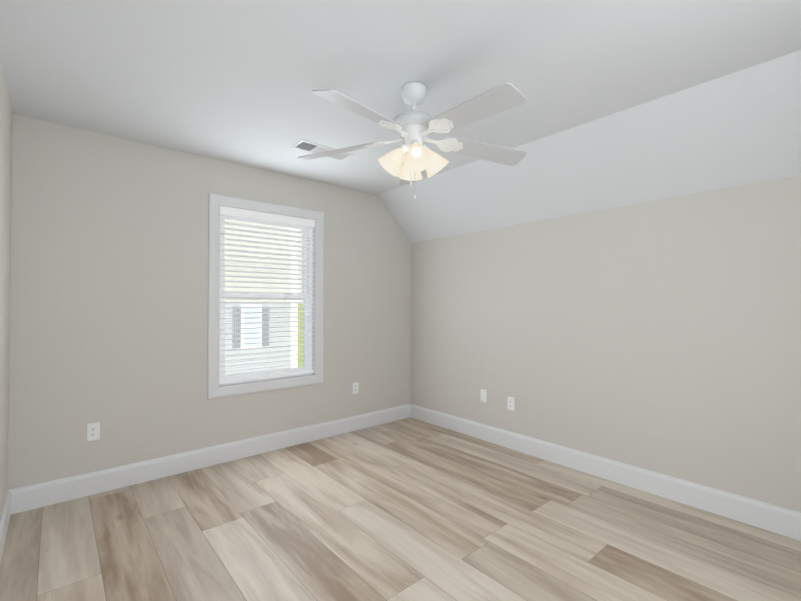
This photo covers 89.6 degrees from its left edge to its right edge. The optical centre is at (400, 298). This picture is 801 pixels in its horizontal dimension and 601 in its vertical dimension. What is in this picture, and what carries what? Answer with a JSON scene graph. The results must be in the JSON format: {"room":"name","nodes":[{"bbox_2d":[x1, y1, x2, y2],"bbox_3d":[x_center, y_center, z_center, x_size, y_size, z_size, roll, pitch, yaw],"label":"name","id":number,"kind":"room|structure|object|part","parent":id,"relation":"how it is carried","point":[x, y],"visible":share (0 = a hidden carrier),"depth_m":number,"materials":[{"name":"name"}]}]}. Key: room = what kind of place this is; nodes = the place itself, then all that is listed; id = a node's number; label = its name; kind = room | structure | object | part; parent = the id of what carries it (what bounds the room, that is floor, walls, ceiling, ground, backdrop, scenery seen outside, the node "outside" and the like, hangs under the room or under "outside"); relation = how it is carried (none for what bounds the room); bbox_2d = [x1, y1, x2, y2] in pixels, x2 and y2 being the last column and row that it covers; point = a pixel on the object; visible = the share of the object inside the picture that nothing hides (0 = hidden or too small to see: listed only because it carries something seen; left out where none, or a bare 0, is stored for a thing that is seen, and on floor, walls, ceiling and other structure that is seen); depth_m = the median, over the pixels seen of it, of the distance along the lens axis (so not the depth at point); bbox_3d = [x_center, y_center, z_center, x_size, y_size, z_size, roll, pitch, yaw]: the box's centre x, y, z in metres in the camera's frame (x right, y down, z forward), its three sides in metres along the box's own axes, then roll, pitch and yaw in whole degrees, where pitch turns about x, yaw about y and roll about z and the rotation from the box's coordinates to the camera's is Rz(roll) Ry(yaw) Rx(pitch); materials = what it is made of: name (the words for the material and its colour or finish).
{"room":"empty bedroom","nodes":[
{"label":"empty bedroom","id":0,"kind":"room"},
{"bbox_2d":[0,58,12,517],"bbox_3d":[-1.152,-0.037,0.910,0.150,2.640,4.250,1,-1,-41],"label":"wall","id":1,"kind":"structure","parent":0,"point":[6,128],"depth_m":2.19,"materials":[{"name":"paint"}]},
{"bbox_2d":[0,491,10,561],"bbox_3d":[-1.084,1.210,0.940,0.015,0.146,3.935,1,-1,-41],"label":"baseboard","id":2,"kind":"structure","parent":1,"relation":"attached to","point":[5,517],"depth_m":2.18,"materials":[{"name":"white paint"}]},
{"bbox_2d":[8,114,409,489],"bbox_3d":[-1.181,0.001,3.582,3.580,2.640,0.150,1,-1,-41],"label":"wall","id":3,"kind":"structure","parent":0,"point":[109,292],"depth_m":2.91,"materials":[{"name":"paint"}]},
{"bbox_2d":[87,422,99,440],"bbox_3d":[-2.064,0.893,2.709,0.070,0.115,0.009,1,-1,-41],"label":"electrical outlet","id":4,"kind":"object","parent":3,"relation":"attached to","point":[93,431],"visible":1,"depth_m":2.71,"materials":[{"name":"white plastic"}]},
{"bbox_2d":[8,404,410,513],"bbox_3d":[-1.128,1.247,3.502,3.280,0.146,0.015,1,-1,-41],"label":"baseboard","id":5,"kind":"structure","parent":3,"relation":"attached to","point":[30,497],"depth_m":3.04,"materials":[{"name":"white paint"}]},
{"bbox_2d":[207,193,323,398],"bbox_3d":[-1.172,-0.019,3.571,1.030,1.630,0.161,1,-1,-41],"label":"window","id":6,"kind":"structure","parent":3,"relation":"in","point":[214,353],"depth_m":3.51,"materials":[{"name":"white paint"}]},
{"bbox_3d":[-1.200,-0.019,3.604,0.730,1.330,0.038,1,-1,-41],"label":"glass","id":7,"kind":"part","parent":6,"relation":"part of","materials":[{"name":"clear glass"}]},
{"bbox_3d":[-1.200,-0.019,3.604,0.866,1.466,0.075,1,-1,-41],"label":"frame","id":8,"kind":"part","parent":6,"relation":"part of","materials":[{"name":"white plastic"}]},
{"bbox_2d":[219,206,314,383],"bbox_3d":[-1.153,-0.030,3.549,0.858,1.440,0.061,1,-1,-41],"label":"window blinds","id":9,"kind":"object","parent":6,"relation":"attached to","point":[237,212],"visible":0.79,"depth_m":3.52,"materials":[{"name":"white plastic"}]},
{"bbox_2d":[353,382,358,393],"bbox_3d":[-0.454,0.903,4.087,0.070,0.115,0.009,1,-1,-41],"label":"electrical outlet","id":10,"kind":"object","parent":3,"relation":"attached to","point":[355,387],"visible":1,"depth_m":4.09,"materials":[{"name":"white plastic"}]},
{"bbox_2d":[0,417,800,600],"bbox_3d":[0.151,1.359,2.005,3.580,0.120,4.250,1,-1,-41],"label":"floor","id":11,"kind":"structure","parent":0,"point":[409,509],"depth_m":2.20,"materials":[{"name":"brown wood"}]},
{"bbox_2d":[0,0,800,194],"bbox_3d":[-0.088,-1.244,1.837,2.950,0.200,4.250,1,-1,-41],"label":"ceiling","id":12,"kind":"structure","parent":0,"point":[235,81],"depth_m":1.96,"materials":[{"name":"paint"}]},
{"bbox_2d":[291,139,354,160],"bbox_3d":[-0.588,-1.122,3.066,0.450,0.010,0.185,1,-1,-41],"label":"ceiling vent","id":13,"kind":"object","parent":12,"relation":"in","point":[307,146],"visible":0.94,"depth_m":3.02,"materials":[{"name":"silver metal"}]},
{"bbox_2d":[298,82,526,198],"bbox_3d":[0.089,-0.833,2.144,1.327,0.614,1.289,1,-1,-41],"label":"ceiling fan","id":14,"kind":"object","parent":12,"relation":"hanging from","point":[413,128],"visible":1,"depth_m":2.11,"materials":[{"name":"white"}]},
{"bbox_2d":[377,50,800,242],"bbox_3d":[1.238,-0.991,2.968,0.540,0.773,4.250,1,-1,-41],"label":"ceiling","id":15,"kind":"structure","parent":0,"point":[741,127],"depth_m":2.58,"materials":[{"name":"paint"}]},
{"bbox_2d":[410,175,800,512],"bbox_3d":[1.454,-0.005,3.139,0.150,2.640,4.250,1,-1,-41],"label":"wall","id":16,"kind":"structure","parent":0,"point":[662,336],"depth_m":2.79,"materials":[{"name":"paint"}]},
{"bbox_2d":[480,389,486,401],"bbox_3d":[0.777,0.912,3.791,0.015,0.115,0.070,1,-1,-41],"label":"electrical outlet","id":17,"kind":"object","parent":16,"relation":"attached to","point":[483,395],"visible":1,"depth_m":3.79,"materials":[{"name":"white plastic"}]},
{"bbox_2d":[507,397,513,410],"bbox_3d":[0.975,0.926,3.564,0.009,0.115,0.070,1,-1,-41],"label":"electrical outlet","id":18,"kind":"object","parent":16,"relation":"attached to","point":[510,403],"visible":1,"depth_m":3.56,"materials":[{"name":"white plastic"}]},
{"bbox_2d":[410,404,800,540],"bbox_3d":[1.397,1.241,3.062,0.015,0.146,3.935,1,-1,-41],"label":"baseboard","id":19,"kind":"structure","parent":16,"relation":"attached to","point":[771,518],"depth_m":2.77,"materials":[{"name":"white paint"}]},
{"label":"outside","id":20,"kind":"structure","parent":0,"visible":0},
{"bbox_2d":[224,219,302,374],"bbox_3d":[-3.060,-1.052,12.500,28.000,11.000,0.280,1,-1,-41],"label":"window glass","id":21,"kind":"structure","parent":20,"point":[259,355],"depth_m":11.60,"materials":[{"name":"clear glass"}]}
]}

